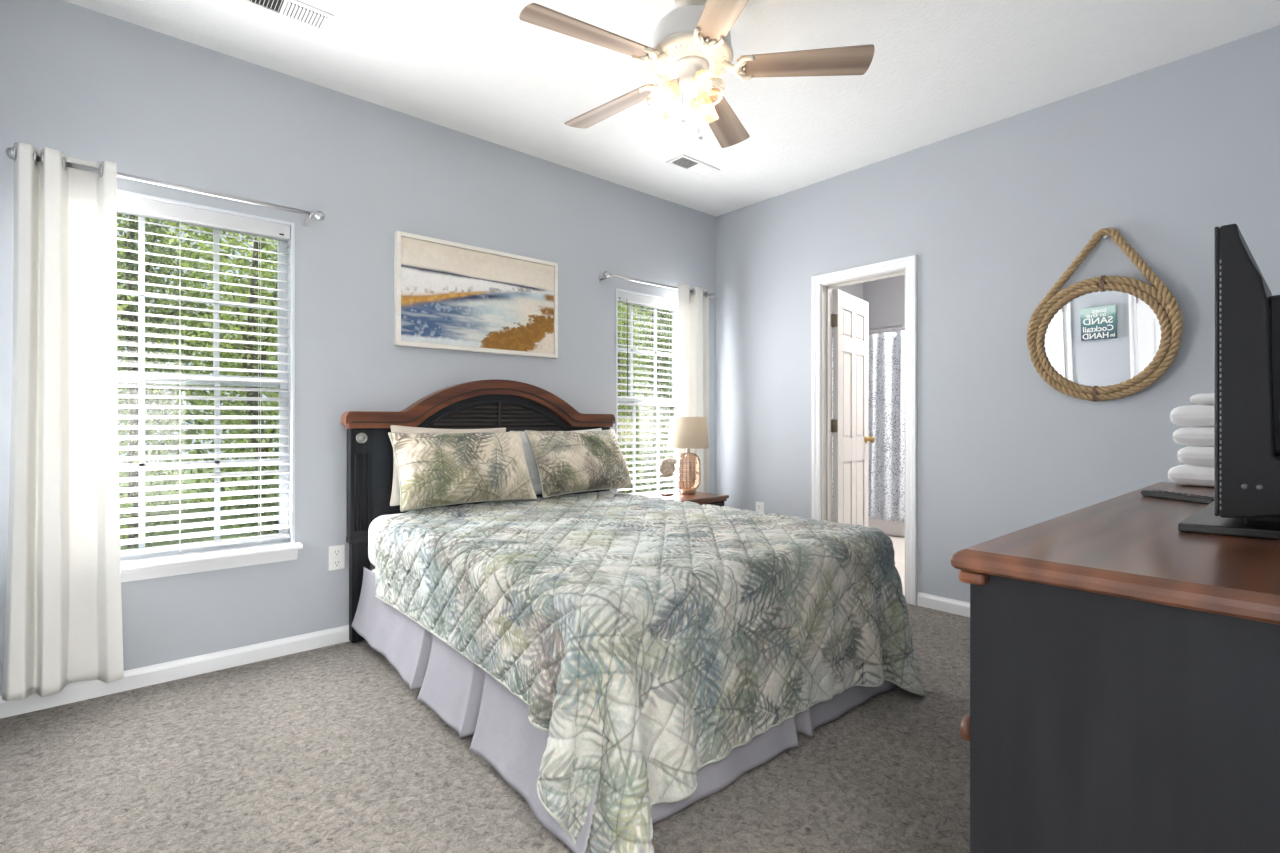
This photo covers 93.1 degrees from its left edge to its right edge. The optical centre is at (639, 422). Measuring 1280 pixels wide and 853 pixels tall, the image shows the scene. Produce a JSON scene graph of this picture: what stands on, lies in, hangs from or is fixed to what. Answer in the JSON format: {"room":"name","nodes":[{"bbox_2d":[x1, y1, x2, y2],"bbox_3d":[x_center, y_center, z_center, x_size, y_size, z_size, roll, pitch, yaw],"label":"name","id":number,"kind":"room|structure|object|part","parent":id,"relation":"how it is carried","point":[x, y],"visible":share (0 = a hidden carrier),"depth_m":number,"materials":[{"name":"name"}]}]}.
{"room":"bedroom","nodes":[
{"label":"bedroom","id":0,"kind":"room"},
{"bbox_2d":[0,0,715,695],"bbox_3d":[-1.016,-0.273,3.527,4.190,2.740,0.140,0,0,-41],"label":"wall","id":1,"kind":"structure","parent":0,"point":[76,81],"depth_m":2.95,"materials":[{"name":"paint"}]},
{"bbox_2d":[6,147,324,225],"bbox_3d":[-1.920,-0.971,2.563,1.050,0.052,0.126,0,0,-41],"label":"curtain rod","id":2,"kind":"object","parent":1,"relation":"attached to","point":[319,215],"visible":0.75,"depth_m":2.55,"materials":[{"name":"silver metal"}]},
{"bbox_2d":[2,142,123,700],"bbox_3d":[-2.170,-0.003,2.289,0.335,2.028,0.080,0,0,-41],"label":"curtain","id":3,"kind":"object","parent":2,"relation":"hanging from","point":[63,607],"visible":0.99,"depth_m":2.27,"materials":[{"name":"beige fabric"}]},
{"bbox_3d":[-1.892,-0.975,2.532,0.950,0.019,0.019,0,0,-41],"label":"rod","id":4,"kind":"part","parent":2,"relation":"part of","materials":[{"name":"silver metal"}]},
{"bbox_2d":[0,625,349,718],"bbox_3d":[-0.912,1.058,3.515,4.050,0.078,0.014,0,0,-41],"label":"baseboard","id":5,"kind":"structure","parent":1,"relation":"attached to","point":[192,666],"depth_m":2.59,"materials":[{"name":"white wood"}]},
{"bbox_2d":[117,189,302,582],"bbox_3d":[-1.984,-0.147,2.644,0.874,1.601,0.202,0,0,-41],"label":"window","id":6,"kind":"structure","parent":1,"relation":"in","point":[195,560],"depth_m":2.76,"materials":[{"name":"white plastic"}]},
{"bbox_3d":[-2.036,-0.551,2.705,0.802,0.766,0.028,0,0,-41],"label":"sash","id":7,"kind":"part","parent":6,"relation":"part of","materials":[{"name":"white plastic"}]},
{"bbox_3d":[-2.017,0.185,2.682,0.802,0.796,0.028,0,0,-41],"label":"sash","id":8,"kind":"part","parent":6,"relation":"part of","materials":[{"name":"white plastic"}]},
{"bbox_2d":[117,193,289,555],"bbox_3d":[-1.981,-0.187,2.641,0.794,1.494,0.060,0,0,-41],"label":"window blind","id":9,"kind":"object","parent":6,"relation":"attached to","point":[126,204],"visible":0.7,"depth_m":2.67,"materials":[{"name":"white plastic"}]},
{"bbox_3d":[-1.997,-0.154,2.631,0.010,1.428,0.053,0,0,-41],"label":"ladder cord","id":10,"kind":"part","parent":9,"relation":"part of","materials":[{"name":"white fabric"}]},
{"bbox_3d":[-1.980,-0.901,2.640,0.794,0.066,0.056,0,0,-41],"label":"head rail","id":11,"kind":"part","parent":9,"relation":"part of","materials":[{"name":"white plastic"}]},
{"bbox_3d":[-1.984,0.542,2.644,0.794,0.020,0.049,0,0,-41],"label":"rail","id":12,"kind":"part","parent":9,"relation":"part of","materials":[{"name":"white plastic"}]},
{"bbox_3d":[-1.773,-0.154,2.826,0.010,1.428,0.053,0,0,-41],"label":"ladder cord","id":13,"kind":"part","parent":9,"relation":"part of","materials":[{"name":"white fabric"}]},
{"bbox_3d":[-1.958,0.586,2.614,0.874,0.022,0.122,0,0,-41],"label":"sill","id":14,"kind":"part","parent":6,"relation":"part of","materials":[{"name":"white wood"}]},
{"bbox_2d":[329,545,344,570],"bbox_3d":[-1.503,0.672,3.005,0.074,0.120,0.008,0,0,-41],"label":"wall outlet","id":15,"kind":"object","parent":1,"relation":"attached to","point":[336,553],"visible":1,"depth_m":3.00,"materials":[{"name":"white plastic"}]},
{"bbox_2d":[333,548,340,556],"bbox_3d":[-1.502,0.645,3.002,0.034,0.038,0.003,0,0,-41],"label":"receptacle","id":16,"kind":"object","parent":15,"relation":"attached to","point":[336,551],"depth_m":3.00,"materials":[{"name":"white plastic"}]},
{"bbox_2d":[333,559,340,566],"bbox_3d":[-1.502,0.699,3.002,0.034,0.038,0.003,0,0,-41],"label":"receptacle","id":17,"kind":"object","parent":15,"relation":"attached to","point":[336,562],"depth_m":3.00,"materials":[{"name":"white plastic"}]},
{"bbox_2d":[394,231,557,357],"bbox_3d":[-0.905,-0.701,3.501,0.997,0.596,0.038,0,0,-41],"label":"painting","id":18,"kind":"object","parent":1,"relation":"attached to","point":[448,295],"visible":1,"depth_m":3.44,"materials":[{"name":"paper"}]},
{"bbox_2d":[616,288,677,492],"bbox_3d":[0.076,-0.135,4.436,0.754,1.576,0.202,0,0,-41],"label":"window","id":19,"kind":"structure","parent":1,"relation":"in","point":[674,317],"depth_m":4.51,"materials":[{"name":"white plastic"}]},
{"bbox_3d":[0.023,-0.523,4.497,0.682,0.771,0.028,0,0,-41],"label":"sash","id":20,"kind":"part","parent":19,"relation":"part of","materials":[{"name":"white plastic"}]},
{"bbox_2d":[618,291,677,494],"bbox_3d":[0.084,-0.174,4.427,0.674,1.469,0.074,0,0,-41],"label":"window blind","id":21,"kind":"object","parent":19,"relation":"attached to","point":[623,297],"visible":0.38,"depth_m":4.40,"materials":[{"name":"white plastic"}]},
{"bbox_3d":[0.079,-0.876,4.432,0.674,0.066,0.056,0,0,-41],"label":"head rail","id":22,"kind":"part","parent":21,"relation":"part of","materials":[{"name":"white plastic"}]},
{"bbox_3d":[0.043,0.200,4.474,0.682,0.766,0.028,0,0,-41],"label":"sash","id":23,"kind":"part","parent":19,"relation":"part of","materials":[{"name":"white plastic"}]},
{"bbox_2d":[599,271,715,298],"bbox_3d":[0.143,-0.967,4.359,1.080,0.052,0.126,0,0,-41],"label":"curtain rod","id":24,"kind":"object","parent":1,"relation":"attached to","point":[606,274],"visible":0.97,"depth_m":4.16,"materials":[{"name":"silver metal"}]},
{"bbox_3d":[0.171,-0.971,4.327,0.980,0.019,0.019,0,0,-41],"label":"rod","id":25,"kind":"part","parent":24,"relation":"part of","materials":[{"name":"silver metal"}]},
{"bbox_2d":[678,283,708,492],"bbox_3d":[0.385,0.015,4.515,0.335,2.056,0.077,0,0,-41],"label":"curtain","id":26,"kind":"object","parent":24,"relation":"hanging from","point":[693,308],"visible":0.64,"depth_m":4.52,"materials":[{"name":"beige fabric"}]},
{"bbox_2d":[0,535,969,852],"bbox_3d":[1.176,1.147,3.294,7.190,0.100,3.930,0,0,-41],"label":"floor","id":27,"kind":"structure","parent":0,"point":[327,749],"depth_m":1.88,"materials":[{"name":"carpet"}]},
{"bbox_2d":[341,379,614,642],"bbox_3d":[-0.820,0.421,3.506,1.670,1.329,0.089,0,0,-41],"label":"headboard","id":28,"kind":"object","parent":27,"relation":"on","point":[511,405],"visible":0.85,"depth_m":3.17,"materials":[{"name":"brown wood"}]},
{"bbox_3d":[-1.397,0.559,3.021,0.112,1.052,0.065,0,0,-41],"label":"post","id":29,"kind":"part","parent":28,"relation":"part of","materials":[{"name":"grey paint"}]},
{"bbox_3d":[-0.836,0.266,3.525,1.559,0.862,0.036,0,0,-41],"label":"panel","id":30,"kind":"part","parent":28,"relation":"part of","materials":[{"name":"black wood"}]},
{"bbox_3d":[-0.820,-0.106,3.507,1.670,0.275,0.088,0,0,-41],"label":"rail","id":31,"kind":"part","parent":28,"relation":"part of","materials":[{"name":"brown wood"}]},
{"bbox_3d":[-0.817,-0.034,3.509,0.912,0.182,0.016,0,0,-41],"label":"louver frame","id":32,"kind":"part","parent":28,"relation":"part of","materials":[{"name":"black wood"}]},
{"bbox_3d":[-0.257,0.559,4.012,0.112,1.052,0.065,0,0,-41],"label":"post","id":33,"kind":"part","parent":28,"relation":"part of","materials":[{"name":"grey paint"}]},
{"bbox_2d":[646,491,728,506],"bbox_3d":[0.294,0.796,4.101,0.510,0.599,0.404,0,0,-41],"label":"nightstand","id":34,"kind":"object","parent":27,"relation":"on","point":[701,498],"visible":0.13,"depth_m":4.05,"materials":[{"name":"brown wood"}]},
{"bbox_2d":[659,457,676,495],"bbox_3d":[0.190,0.367,4.123,0.120,0.258,0.080,0,0,-18],"label":"shell ornament","id":35,"kind":"object","parent":34,"relation":"on","point":[667,465],"visible":1,"depth_m":4.10,"materials":[{"name":"brown wood"}]},
{"bbox_2d":[667,417,708,493],"bbox_3d":[0.336,0.231,4.218,0.292,0.532,0.292,0,0,-41],"label":"table lamp","id":36,"kind":"object","parent":34,"relation":"on","point":[688,433],"visible":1,"depth_m":4.11,"materials":[{"name":"brown wood"}]},
{"bbox_3d":[0.336,0.071,4.218,0.292,0.214,0.292,0,0,-41],"label":"lamp shade","id":37,"kind":"part","parent":36,"relation":"part of","materials":[{"name":"fabric"}]},
{"bbox_3d":[0.288,0.528,4.109,0.486,0.018,0.372,0,0,-41],"label":"molding","id":38,"kind":"part","parent":34,"relation":"part of","materials":[{"name":"brown wood"}]},
{"bbox_3d":[0.399,0.659,3.981,0.416,0.225,0.024,0,0,-41],"label":"drawer","id":39,"kind":"part","parent":34,"relation":"part of","materials":[{"name":"black wood"}]},
{"bbox_2d":[832,514,904,536],"bbox_3d":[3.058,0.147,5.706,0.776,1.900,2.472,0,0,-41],"label":"bathtub","id":40,"kind":"object","parent":27,"relation":"on","point":[894,528],"visible":0.02,"depth_m":5.86,"materials":[{"name":"white ceramic"}]},
{"bbox_2d":[950,482,1279,852],"bbox_3d":[1.244,0.647,1.311,1.630,0.900,0.499,0,0,-41],"label":"dresser","id":41,"kind":"object","parent":27,"relation":"on","point":[1125,663],"visible":0.95,"depth_m":0.83,"materials":[{"name":"brown wood"}]},
{"bbox_3d":[0.568,0.522,1.028,0.042,0.042,0.039,0,0,-41],"label":"knob","id":42,"kind":"part","parent":41,"relation":"part of","materials":[{"name":"brown wood"}]},
{"bbox_3d":[1.114,0.240,1.460,1.606,0.022,0.039,0,0,-41],"label":"molding","id":43,"kind":"part","parent":41,"relation":"part of","materials":[{"name":"brown wood"}]},
{"bbox_2d":[1141,490,1213,503],"bbox_3d":[1.373,0.188,1.537,0.042,0.017,0.178,0,0,-9],"label":"remote control","id":44,"kind":"object","parent":41,"relation":"on","point":[1151,493],"visible":0.94,"depth_m":1.53,"materials":[{"name":"black plastic"}]},
{"bbox_2d":[1168,464,1213,486],"bbox_3d":[1.818,0.165,1.824,0.200,0.063,0.325,0,0,-41],"label":"towel","id":45,"kind":"object","parent":41,"relation":"on","point":[1184,474],"visible":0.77,"depth_m":1.84,"materials":[{"name":"white fabric"}]},
{"bbox_2d":[1177,446,1213,465],"bbox_3d":[1.821,0.103,1.814,0.190,0.061,0.300,0,0,-41],"label":"towel","id":46,"kind":"object","parent":45,"relation":"on","point":[1189,455],"visible":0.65,"depth_m":1.83,"materials":[{"name":"white fabric"}]},
{"bbox_2d":[1173,427,1213,445],"bbox_3d":[1.819,0.043,1.819,0.190,0.059,0.312,0,0,-41],"label":"towel","id":47,"kind":"object","parent":46,"relation":"on","point":[1189,436],"visible":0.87,"depth_m":1.84,"materials":[{"name":"white fabric"}]},
{"bbox_2d":[1170,405,1213,426],"bbox_3d":[1.821,-0.020,1.823,0.190,0.067,0.322,0,0,-41],"label":"towel","id":48,"kind":"object","parent":47,"relation":"on","point":[1188,415],"visible":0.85,"depth_m":1.84,"materials":[{"name":"white fabric"}]},
{"bbox_2d":[1190,393,1213,404],"bbox_3d":[1.829,-0.071,1.804,0.170,0.035,0.270,0,0,-41],"label":"towel","id":49,"kind":"object","parent":48,"relation":"on","point":[1205,398],"visible":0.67,"depth_m":1.83,"materials":[{"name":"white fabric"}]},
{"bbox_2d":[1178,224,1279,539],"bbox_3d":[1.361,-0.073,1.298,0.875,0.540,0.202,0,0,-41],"label":"television","id":50,"kind":"object","parent":41,"relation":"on","point":[1246,503],"visible":1,"depth_m":1.04,"materials":[{"name":"black plastic"}]},
{"bbox_3d":[-0.164,0.909,2.754,1.460,0.373,1.885,0,0,-41],"label":"box spring","id":51,"kind":"object","parent":27,"relation":"on","visible":0},
{"bbox_2d":[368,513,403,565],"bbox_3d":[-0.163,0.588,2.753,1.500,0.262,1.918,0,0,-41],"label":"mattress","id":52,"kind":"object","parent":51,"relation":"on","point":[375,523],"visible":0.13,"depth_m":2.91,"materials":[{"name":"white fabric"}]},
{"bbox_2d":[390,425,505,505],"bbox_3d":[-1.009,0.227,3.261,0.657,0.426,0.086,0,0,-41],"label":"pillow","id":53,"kind":"object","parent":52,"relation":"on","point":[395,495],"visible":0.1,"depth_m":3.11,"materials":[{"name":"beige fabric"}]},
{"bbox_2d":[509,428,601,494],"bbox_3d":[-0.488,0.241,3.714,0.673,0.402,0.102,0,0,-45],"label":"pillow","id":54,"kind":"object","parent":52,"relation":"on","point":[530,462],"visible":0.09,"depth_m":3.55,"materials":[{"name":"white fabric"}]},
{"bbox_2d":[374,491,924,852],"bbox_3d":[-0.040,0.752,2.606,1.835,0.679,1.878,0,0,-41],"label":"quilt","id":55,"kind":"object","parent":52,"relation":"on","point":[651,639],"visible":1,"depth_m":1.89,"materials":[{"name":"fabric"}]},
{"bbox_2d":[388,431,536,511],"bbox_3d":[-0.889,0.235,3.123,0.725,0.367,0.282,0,0,-41],"label":"pillow sham","id":56,"kind":"object","parent":55,"relation":"on","point":[435,469],"visible":1,"depth_m":3.00,"materials":[{"name":"fabric"}]},
{"bbox_2d":[524,429,633,497],"bbox_3d":[-0.343,0.231,3.606,0.689,0.370,0.283,0,0,-41],"label":"pillow sham","id":57,"kind":"object","parent":55,"relation":"on","point":[567,462],"visible":1,"depth_m":3.47,"materials":[{"name":"fabric"}]},
{"bbox_2d":[351,567,896,852],"bbox_3d":[-0.152,0.898,2.722,1.661,0.371,1.974,0,0,-41],"label":"bed skirt","id":58,"kind":"object","parent":51,"relation":"on","point":[469,700],"visible":0.22,"depth_m":2.03,"materials":[{"name":"grey fabric"}]},
{"bbox_3d":[-0.750,0.898,2.236,0.090,0.371,1.922,0,0,-41],"label":"panel","id":59,"kind":"part","parent":58,"relation":"part of","materials":[{"name":"grey fabric"}]},
{"bbox_3d":[0.475,0.897,2.019,1.504,0.371,0.068,0,0,-41],"label":"foot panel","id":60,"kind":"part","parent":58,"relation":"part of","materials":[{"name":"grey fabric"}]},
{"bbox_2d":[63,0,1279,216],"bbox_3d":[1.176,-1.693,3.294,7.190,0.100,3.930,0,0,-41],"label":"ceiling","id":61,"kind":"structure","parent":0,"point":[938,70],"depth_m":2.80,"materials":[{"name":"paint"}]},
{"bbox_2d":[238,0,334,33],"bbox_3d":[-1.407,-1.637,2.392,0.340,0.011,0.145,0,0,-41],"label":"ceiling vent","id":62,"kind":"object","parent":61,"relation":"in","point":[296,11],"visible":1,"depth_m":2.42,"materials":[{"name":"white plastic"}]},
{"bbox_2d":[666,154,719,176],"bbox_3d":[0.344,-1.638,3.885,0.345,0.010,0.150,0,0,-41],"label":"ceiling vent","id":63,"kind":"object","parent":61,"relation":"in","point":[689,164],"visible":1,"depth_m":3.88,"materials":[{"name":"white plastic"}]},
{"bbox_2d":[519,0,873,147],"bbox_3d":[0.163,-1.361,2.336,1.290,0.562,1.280,0,0,-41],"label":"ceiling fan","id":64,"kind":"object","parent":61,"relation":"hanging from","point":[691,48],"visible":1,"depth_m":2.26,"materials":[{"name":"brown wood"}]},
{"bbox_3d":[-0.168,-1.353,2.116,0.503,0.006,0.141,0,12,-30],"label":"blade","id":65,"kind":"part","parent":64,"relation":"part of","materials":[{"name":"brown wood"}]},
{"bbox_3d":[-0.117,-1.353,2.608,0.503,0.006,0.141,0,12,42],"label":"blade","id":66,"kind":"part","parent":64,"relation":"part of","materials":[{"name":"brown wood"}]},
{"bbox_3d":[0.103,-1.256,2.326,0.053,0.067,0.050,0,0,-41],"label":"bulb","id":67,"kind":"part","parent":64,"relation":"part of","materials":[{"name":"white glass"}]},
{"bbox_3d":[0.135,-1.296,2.326,0.049,0.050,0.042,0,0,-1],"label":"lamp arm","id":68,"kind":"part","parent":64,"relation":"part of","materials":[{"name":"white metal"}]},
{"bbox_3d":[0.163,-1.160,2.324,0.032,0.020,0.032,0,0,-41],"label":"chain pull","id":69,"kind":"part","parent":64,"relation":"part of","materials":[{"name":"white plastic"}]},
{"bbox_3d":[0.224,-1.183,2.311,0.003,0.190,0.003,0,0,-41],"label":"pull chain","id":70,"kind":"part","parent":64,"relation":"part of","materials":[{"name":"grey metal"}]},
{"bbox_3d":[0.224,-1.090,2.311,0.032,0.020,0.032,0,0,-41],"label":"chain pull","id":71,"kind":"part","parent":64,"relation":"part of","materials":[{"name":"white plastic"}]},
{"bbox_3d":[0.227,-1.297,2.272,0.044,0.050,0.051,0,0,-41],"label":"lamp arm","id":72,"kind":"part","parent":64,"relation":"part of","materials":[{"name":"white metal"}]},
{"bbox_3d":[0.244,-1.256,2.407,0.058,0.067,0.045,0,0,-41],"label":"bulb","id":73,"kind":"part","parent":64,"relation":"part of","materials":[{"name":"white glass"}]},
{"bbox_3d":[0.241,-1.256,2.245,0.045,0.067,0.059,0,0,-41],"label":"bulb","id":74,"kind":"part","parent":64,"relation":"part of","materials":[{"name":"white glass"}]},
{"bbox_3d":[0.247,-1.239,2.229,0.109,0.132,0.128,0,0,-41],"label":"lamp shade","id":75,"kind":"part","parent":64,"relation":"part of","materials":[{"name":"white glass"}]},
{"bbox_3d":[0.286,-1.353,1.915,0.141,0.006,0.503,12,-3,-12],"label":"blade","id":76,"kind":"part","parent":64,"relation":"part of","materials":[{"name":"brown wood"}]},
{"bbox_3d":[0.367,-1.353,2.713,0.141,0.006,0.503,-13,-5,23],"label":"blade","id":77,"kind":"part","parent":64,"relation":"part of","materials":[{"name":"brown wood"}]},
{"bbox_3d":[0.617,-1.353,2.287,0.503,0.006,0.141,0,-12,5],"label":"blade","id":78,"kind":"part","parent":64,"relation":"part of","materials":[{"name":"brown wood"}]},
{"bbox_2d":[832,283,862,338],"bbox_3d":[1.482,-0.273,6.072,2.680,2.740,0.140,0,0,-41],"label":"wall","id":79,"kind":"structure","parent":0,"point":[856,290],"depth_m":6.76,"materials":[{"name":"grey paint"}]},
{"bbox_2d":[863,275,904,334],"bbox_3d":[3.790,-0.273,5.568,0.140,2.740,3.930,0,0,-41],"label":"wall","id":80,"kind":"structure","parent":0,"point":[885,297],"depth_m":6.69,"materials":[{"name":"grey paint"}]},
{"bbox_2d":[716,25,1279,602],"bbox_3d":[1.670,-0.223,3.724,0.120,2.840,3.930,0,0,-41],"label":"wall","id":81,"kind":"structure","parent":0,"point":[992,215],"depth_m":3.26,"materials":[{"name":"paint"}]},
{"bbox_2d":[756,502,763,512],"bbox_3d":[0.892,0.657,4.519,0.008,0.120,0.074,0,0,-41],"label":"wall outlet","id":82,"kind":"object","parent":81,"relation":"attached to","point":[759,505],"visible":0.68,"depth_m":4.51,"materials":[{"name":"white plastic"}]},
{"bbox_2d":[831,289,874,526],"bbox_3d":[1.535,0.083,4.415,0.163,2.004,0.638,0,0,40],"label":"door","id":83,"kind":"structure","parent":81,"relation":"in","point":[850,316],"depth_m":4.36,"materials":[{"name":"white paint"}]},
{"bbox_3d":[1.740,0.132,4.583,0.064,0.059,0.059,0,0,40],"label":"knob","id":84,"kind":"part","parent":83,"relation":"part of","materials":[{"name":"gold metal"}]},
{"bbox_2d":[812,255,916,604],"bbox_3d":[1.467,0.048,3.945,0.140,2.099,0.718,0,0,-41],"label":"door frame","id":85,"kind":"structure","parent":81,"relation":"attached to","point":[910,262],"depth_m":3.99,"materials":[{"name":"white wood"}]},
{"bbox_2d":[917,592,969,616],"bbox_3d":[2.240,1.058,2.966,0.014,0.078,1.758,0,0,-41],"label":"baseboard","id":86,"kind":"structure","parent":81,"relation":"attached to","point":[939,603],"depth_m":3.51,"materials":[{"name":"white wood"}]},
{"bbox_2d":[1027,227,1183,401],"bbox_3d":[2.222,-0.518,2.931,0.089,0.839,0.613,0,0,-41],"label":"mirror","id":87,"kind":"object","parent":81,"relation":"attached to","point":[1105,338],"visible":1,"depth_m":2.91,"materials":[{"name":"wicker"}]},
{"bbox_3d":[2.223,-0.401,2.933,0.037,0.489,0.490,0,0,-41],"label":"glass","id":88,"kind":"part","parent":87,"relation":"part of","materials":[{"name":"mirror"}]},
{"bbox_3d":[3.345,-0.273,4.220,2.300,2.740,0.140,0,0,-41],"label":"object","id":89,"kind":"structure","parent":0,"visible":0},
{"bbox_2d":[832,325,904,335],"bbox_3d":[2.727,-0.903,5.419,0.069,0.069,2.478,0,0,-41],"label":"shower rod","id":90,"kind":"object","parent":89,"relation":"attached to","point":[898,326],"visible":0.02,"depth_m":5.82,"materials":[{"name":"silver metal"}]},
{"bbox_2d":[832,326,904,522],"bbox_3d":[2.344,0.015,5.841,0.082,1.855,1.335,0,0,-41],"label":"shower curtain","id":91,"kind":"object","parent":90,"relation":"hanging from","point":[887,349],"visible":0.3,"depth_m":5.79,"materials":[{"name":"white fabric"}]},
{"label":"outside","id":92,"kind":"structure","parent":0,"visible":0},
{"bbox_2d":[119,447,673,549],"bbox_3d":[-5.708,1.597,16.683,38.000,0.100,25.850,0,0,-41],"label":"ground","id":93,"kind":"structure","parent":92,"point":[147,483],"depth_m":9.93,"materials":[{"name":"green plant"}]},
{"bbox_2d":[117,219,149,537],"bbox_3d":[-4.999,-0.957,4.689,1.764,5.011,1.787,0,0,-3],"label":"leafy tree","id":94,"kind":"object","parent":93,"relation":"on","point":[120,308],"visible":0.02,"depth_m":5.21,"materials":[{"name":"green plant"}]},
{"bbox_2d":[118,434,161,549],"bbox_3d":[-3.513,0.688,3.533,1.039,1.728,0.985,0,0,10],"label":"shrub","id":95,"kind":"object","parent":93,"relation":"on","point":[127,505],"visible":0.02,"depth_m":3.74,"materials":[{"name":"green plant"}]},
{"bbox_2d":[117,213,245,547],"bbox_3d":[-6.317,-1.823,7.466,2.558,6.742,2.464,0,0,33],"label":"leafy tree","id":96,"kind":"object","parent":93,"relation":"on","point":[132,256],"visible":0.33,"depth_m":7.53,"materials":[{"name":"green plant"}]},
{"bbox_2d":[124,220,278,539],"bbox_3d":[-3.869,-0.996,6.023,1.927,5.089,1.833,0,0,-44],"label":"leafy tree","id":97,"kind":"object","parent":93,"relation":"on","point":[254,273],"visible":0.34,"depth_m":6.03,"materials":[{"name":"green plant"}]},
{"bbox_2d":[195,405,278,541],"bbox_3d":[-2.631,0.710,4.551,1.160,1.684,0.971,0,0,-41],"label":"shrub","id":98,"kind":"object","parent":93,"relation":"on","point":[264,477],"visible":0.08,"depth_m":4.38,"materials":[{"name":"green plant"}]},
{"bbox_2d":[117,215,673,513],"bbox_3d":[-2.916,-3.470,16.073,28.654,10.190,3.820,0,0,-41],"label":"trees","id":99,"kind":"object","parent":93,"relation":"on","point":[231,242],"visible":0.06,"depth_m":11.17,"materials":[{"name":"green plant"}]},
{"bbox_2d":[618,428,665,492],"bbox_3d":[-0.235,0.797,6.732,1.141,1.511,1.140,0,0,-41],"label":"shrub","id":100,"kind":"object","parent":93,"relation":"on","point":[623,453],"visible":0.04,"depth_m":6.70,"materials":[{"name":"green plant"}]},
{"bbox_2d":[618,302,668,459],"bbox_3d":[-0.367,-1.078,10.468,1.783,5.252,2.026,0,0,21],"label":"leafy tree","id":101,"kind":"object","parent":93,"relation":"on","point":[620,341],"visible":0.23,"depth_m":10.32,"materials":[{"name":"green plant"}]},
{"bbox_2d":[618,303,673,490],"bbox_3d":[0.371,-1.773,12.801,2.298,6.643,2.452,0,0,45],"label":"leafy tree","id":102,"kind":"object","parent":93,"relation":"on","point":[659,389],"visible":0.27,"depth_m":12.73,"materials":[{"name":"green plant"}]},
{"bbox_2d":[620,425,673,491],"bbox_3d":[0.102,0.701,7.864,1.128,1.703,1.140,0,0,-41],"label":"shrub","id":103,"kind":"object","parent":93,"relation":"on","point":[644,446],"visible":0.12,"depth_m":7.76,"materials":[{"name":"green plant"}]}
]}

